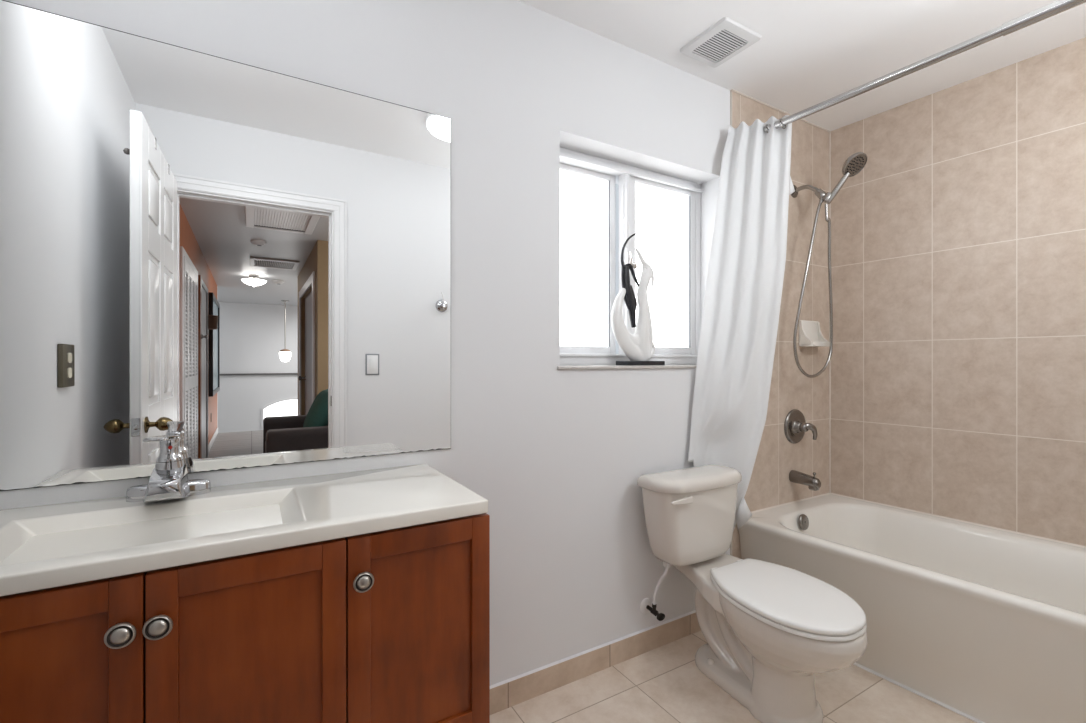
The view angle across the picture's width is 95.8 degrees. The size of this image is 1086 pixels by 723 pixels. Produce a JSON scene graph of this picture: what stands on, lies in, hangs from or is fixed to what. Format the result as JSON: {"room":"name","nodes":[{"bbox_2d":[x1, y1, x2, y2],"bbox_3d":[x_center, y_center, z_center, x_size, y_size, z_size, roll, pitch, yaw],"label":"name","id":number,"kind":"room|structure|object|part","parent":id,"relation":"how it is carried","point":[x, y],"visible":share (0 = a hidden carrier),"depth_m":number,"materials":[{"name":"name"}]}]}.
{"room":"bathroom","nodes":[
{"label":"bathroom","id":0,"kind":"room"},
{"bbox_2d":[0,0,729,685],"bbox_3d":[0.097,-0.036,1.990,4.000,2.440,0.300,0,0,-31],"label":"wall","id":1,"kind":"structure","parent":0,"point":[557,457],"depth_m":1.71,"materials":[{"name":"white paint"}]},
{"bbox_2d":[0,0,450,490],"bbox_3d":[-0.741,-0.251,1.314,1.034,1.061,0.004,0,0,-31],"label":"wall mirror","id":2,"kind":"object","parent":1,"relation":"attached to","point":[249,265],"visible":0.94,"depth_m":1.24,"materials":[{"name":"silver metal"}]},
{"bbox_2d":[490,610,700,714],"bbox_3d":[0.222,1.140,1.884,1.506,0.088,0.009,0,0,-31],"label":"baseboard","id":3,"kind":"structure","parent":1,"relation":"attached to","point":[517,691],"depth_m":1.84,"materials":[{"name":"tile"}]},
{"bbox_2d":[557,147,703,369],"bbox_3d":[0.373,-0.408,2.111,0.886,0.875,0.252,0,0,-31],"label":"window","id":4,"kind":"structure","parent":1,"relation":"in","point":[663,211],"depth_m":2.13,"materials":[{"name":"white metal"}]},
{"bbox_3d":[0.154,-0.424,2.058,0.306,0.726,0.006,0,0,-31],"label":"pane","id":5,"kind":"part","parent":4,"relation":"part of","materials":[{"name":"white"}]},
{"bbox_3d":[0.151,-0.418,2.059,0.367,0.780,0.035,0,0,-31],"label":"sash","id":6,"kind":"part","parent":4,"relation":"part of","materials":[{"name":"white metal"}]},
{"bbox_3d":[0.405,0.023,2.058,0.886,0.013,0.127,0,0,-31],"label":"sill","id":7,"kind":"part","parent":4,"relation":"part of","materials":[{"name":"stone"}]},
{"bbox_2d":[611,233,664,365],"bbox_3d":[0.388,-0.258,2.030,0.248,0.550,0.073,0,0,-31],"label":"sculpture","id":8,"kind":"object","parent":4,"relation":"on","point":[639,347],"visible":1,"depth_m":2.02,"materials":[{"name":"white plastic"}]},
{"bbox_3d":[0.527,-0.419,2.233,0.443,0.778,0.035,0,0,-31],"label":"sash","id":9,"kind":"part","parent":4,"relation":"part of","materials":[{"name":"white metal"}]},
{"bbox_3d":[0.544,-0.425,2.240,0.347,0.724,0.006,0,0,-31],"label":"pane","id":10,"kind":"part","parent":4,"relation":"part of","materials":[{"name":"white"}]},
{"bbox_2d":[640,562,671,620],"bbox_3d":[0.454,0.908,1.961,0.061,0.243,0.120,0,0,-37],"label":"shutoff valve","id":11,"kind":"object","parent":1,"relation":"attached to","point":[646,605],"visible":0.99,"depth_m":1.96,"materials":[{"name":"white plastic"}]},
{"bbox_3d":[0.464,1.006,1.932,0.038,0.027,0.014,0,0,-31],"label":"valve handle","id":12,"kind":"part","parent":11,"relation":"part of","materials":[{"name":"grey plastic"}]},
{"bbox_2d":[490,631,976,722],"bbox_3d":[0.587,1.234,1.165,4.000,0.100,1.618,0,0,-31],"label":"floor","id":13,"kind":"structure","parent":0,"point":[663,684],"depth_m":1.71,"materials":[{"name":"tile"}]},
{"bbox_2d":[0,513,489,722],"bbox_3d":[-0.645,0.771,1.082,0.960,0.826,0.479,0,0,-31],"label":"vanity cabinet","id":14,"kind":"object","parent":13,"relation":"on","point":[393,625],"visible":0.99,"depth_m":0.92,"materials":[{"name":"brown wood"}]},
{"bbox_3d":[-0.811,0.605,0.752,0.228,0.398,0.008,0,0,-31],"label":"panel","id":15,"kind":"part","parent":14,"relation":"part of","materials":[{"name":"brown wood"}]},
{"bbox_3d":[-0.809,0.714,0.749,0.314,0.710,0.018,0,0,-31],"label":"door","id":16,"kind":"part","parent":14,"relation":"part of","materials":[{"name":"brown wood"}]},
{"bbox_3d":[-0.684,0.442,0.796,0.041,0.041,0.028,0,0,-31],"label":"knob","id":17,"kind":"part","parent":14,"relation":"part of","materials":[{"name":"grey metal"}]},
{"bbox_3d":[-0.643,0.442,0.820,0.041,0.041,0.028,0,0,-31],"label":"knob","id":18,"kind":"part","parent":14,"relation":"part of","materials":[{"name":"grey metal"}]},
{"bbox_2d":[0,464,487,596],"bbox_3d":[-0.655,0.378,1.093,0.954,0.115,0.470,0,0,-31],"label":"countertop","id":19,"kind":"structure","parent":14,"relation":"on","point":[60,544],"depth_m":1.04,"materials":[{"name":"stone"}]},
{"bbox_2d":[126,435,210,501],"bbox_3d":[-0.861,0.242,1.123,0.162,0.156,0.157,0,0,-31],"label":"faucet","id":20,"kind":"object","parent":19,"relation":"on","point":[169,479],"visible":1,"depth_m":1.12,"materials":[{"name":"silver metal"}]},
{"bbox_3d":[-0.862,0.199,1.119,0.052,0.070,0.153,0,0,-28],"label":"handle","id":21,"kind":"part","parent":20,"relation":"part of","materials":[{"name":"silver metal"}]},
{"bbox_3d":[-0.535,0.714,0.911,0.317,0.710,0.018,0,0,-31],"label":"door","id":22,"kind":"part","parent":14,"relation":"part of","materials":[{"name":"brown wood"}]},
{"bbox_3d":[-0.538,0.605,0.915,0.232,0.398,0.008,0,0,-31],"label":"panel","id":23,"kind":"part","parent":14,"relation":"part of","materials":[{"name":"brown wood"}]},
{"bbox_3d":[-0.362,0.442,0.987,0.041,0.041,0.028,0,0,-31],"label":"knob","id":24,"kind":"part","parent":14,"relation":"part of","materials":[{"name":"grey metal"}]},
{"bbox_3d":[-0.263,0.714,1.073,0.312,0.710,0.018,0,0,-31],"label":"door","id":25,"kind":"part","parent":14,"relation":"part of","materials":[{"name":"brown wood"}]},
{"bbox_3d":[-0.265,0.605,1.077,0.227,0.398,0.008,0,0,-31],"label":"panel","id":26,"kind":"part","parent":14,"relation":"part of","materials":[{"name":"brown wood"}]},
{"bbox_2d":[637,464,867,722],"bbox_3d":[0.743,0.813,1.738,0.464,0.743,0.716,0,0,-31],"label":"toilet","id":27,"kind":"object","parent":13,"relation":"on","point":[767,628],"visible":1,"depth_m":1.73,"materials":[{"name":"white ceramic"}]},
{"bbox_3d":[0.505,0.514,1.807,0.103,0.028,0.030,0,0,-31],"label":"flush lever","id":28,"kind":"part","parent":27,"relation":"part of","materials":[{"name":"white plastic"}]},
{"bbox_3d":[0.611,0.466,1.959,0.464,0.049,0.201,0,0,-31],"label":"tank lid","id":29,"kind":"part","parent":27,"relation":"part of","materials":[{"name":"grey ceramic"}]},
{"bbox_3d":[0.609,0.635,1.962,0.434,0.302,0.174,0,0,-31],"label":"tank","id":30,"kind":"part","parent":27,"relation":"part of","materials":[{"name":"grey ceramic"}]},
{"bbox_3d":[0.775,0.993,1.753,0.381,0.382,0.709,0,0,-31],"label":"bowl","id":31,"kind":"part","parent":27,"relation":"part of","materials":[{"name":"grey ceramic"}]},
{"bbox_3d":[0.825,0.805,1.668,0.387,0.016,0.496,0,0,-31],"label":"seat","id":32,"kind":"part","parent":27,"relation":"part of","materials":[{"name":"white plastic"}]},
{"bbox_3d":[0.825,0.785,1.668,0.385,0.020,0.494,0,0,-31],"label":"lid","id":33,"kind":"part","parent":27,"relation":"part of","materials":[{"name":"white plastic"}]},
{"bbox_2d":[736,494,1085,722],"bbox_3d":[1.665,0.953,1.841,0.785,0.463,1.592,0,0,-34],"label":"bathtub","id":34,"kind":"object","parent":13,"relation":"on","point":[987,624],"visible":0.83,"depth_m":1.80,"materials":[{"name":"white ceramic"}]},
{"bbox_3d":[1.243,0.765,2.337,0.074,0.073,0.024,0,0,-31],"label":"overflow plate","id":35,"kind":"part","parent":34,"relation":"part of","materials":[{"name":"silver metal"}]},
{"bbox_2d":[732,91,828,558],"bbox_3d":[1.219,-0.036,2.477,0.806,2.440,0.008,0,0,-31],"label":"tiled wall","id":36,"kind":"structure","parent":0,"point":[770,485],"depth_m":2.53,"materials":[{"name":"tile"}]},
{"bbox_2d":[730,89,830,554],"bbox_3d":[1.220,-0.036,2.474,0.814,2.440,0.013,0,0,-31],"label":"trim","id":37,"kind":"structure","parent":36,"relation":"attached to","point":[735,91],"depth_m":2.67,"materials":[{"name":"beige tile"}]},
{"bbox_2d":[784,409,816,443],"bbox_3d":[1.311,0.332,2.476,0.176,0.176,0.088,0,0,-31],"label":"shower valve","id":38,"kind":"object","parent":36,"relation":"attached to","point":[795,425],"visible":1,"depth_m":2.48,"materials":[{"name":"silver metal"}]},
{"bbox_3d":[1.339,0.352,2.473,0.089,0.087,0.054,0,0,-31],"label":"lever","id":39,"kind":"part","parent":38,"relation":"part of","materials":[{"name":"silver metal"}]},
{"bbox_2d":[789,470,820,490],"bbox_3d":[1.308,0.588,2.443,0.057,0.087,0.140,0,0,-31],"label":"tub spout","id":40,"kind":"object","parent":36,"relation":"attached to","point":[813,483],"visible":1,"depth_m":2.42,"materials":[{"name":"silver metal"}]},
{"bbox_2d":[799,320,829,346],"bbox_3d":[1.409,-0.146,2.542,0.164,0.136,0.074,0,0,-31],"label":"soap dish","id":41,"kind":"object","parent":36,"relation":"attached to","point":[810,334],"visible":0.98,"depth_m":2.54,"materials":[{"name":"white ceramic"}]},
{"bbox_2d":[791,152,866,377],"bbox_3d":[1.391,-0.443,2.408,0.314,1.049,0.265,0,0,21],"label":"shower","id":42,"kind":"object","parent":36,"relation":"attached to","point":[856,162],"visible":1,"depth_m":2.36,"materials":[{"name":"silver metal"}]},
{"bbox_3d":[1.319,-0.855,2.451,0.021,0.064,0.131,0,0,-31],"label":"arm","id":43,"kind":"part","parent":42,"relation":"part of","materials":[{"name":"silver metal"}]},
{"bbox_3d":[1.405,-0.826,2.340,0.106,0.137,0.029,0,0,40],"label":"handle","id":44,"kind":"part","parent":42,"relation":"part of","materials":[{"name":"silver metal"}]},
{"bbox_2d":[763,0,1085,131],"bbox_3d":[1.341,-1.026,1.645,0.064,0.075,1.552,0,0,-35],"label":"shower curtain rod","id":45,"kind":"object","parent":36,"relation":"attached to","point":[1057,7],"visible":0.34,"depth_m":1.63,"materials":[{"name":"silver metal"}]},
{"bbox_2d":[688,115,794,530],"bbox_3d":[0.858,-0.116,2.117,0.429,1.895,0.222,0,0,-31],"label":"shower curtain","id":46,"kind":"object","parent":45,"relation":"hanging from","point":[743,294],"visible":0.9,"depth_m":2.13,"materials":[{"name":"white fabric"}]},
{"bbox_2d":[518,0,1085,130],"bbox_3d":[0.511,-1.306,1.294,4.000,0.100,1.918,0,0,-31],"label":"ceiling","id":47,"kind":"structure","parent":0,"point":[808,53],"depth_m":1.90,"materials":[{"name":"white paint"}]},
{"bbox_2d":[680,17,761,67],"bbox_3d":[0.697,-1.248,1.934,0.215,0.016,0.228,0,0,-31],"label":"ceiling vent","id":48,"kind":"object","parent":47,"relation":"in","point":[725,39],"visible":1,"depth_m":1.91,"materials":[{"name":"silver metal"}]},
{"bbox_2d":[853,662,984,722],"bbox_3d":[1.385,1.181,1.675,0.012,0.007,1.543,0,0,-34],"label":"trim","id":49,"kind":"structure","parent":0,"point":[855,663],"depth_m":1.74,"materials":[{"name":"white paint"}]},
{"bbox_2d":[831,37,1085,545],"bbox_3d":[2.090,-0.036,2.093,0.200,2.440,1.574,0,0,-34],"label":"wall","id":50,"kind":"structure","parent":0,"point":[958,245],"depth_m":2.19,"materials":[{"name":"tile"}]},
{"bbox_2d":[751,493,1085,547],"bbox_3d":[1.860,0.720,2.126,1.759,0.010,0.651,0,0,31],"label":"trim","id":51,"kind":"structure","parent":50,"relation":"attached to","point":[825,493],"depth_m":2.31,"materials":[{"name":"white plastic"}]}
]}

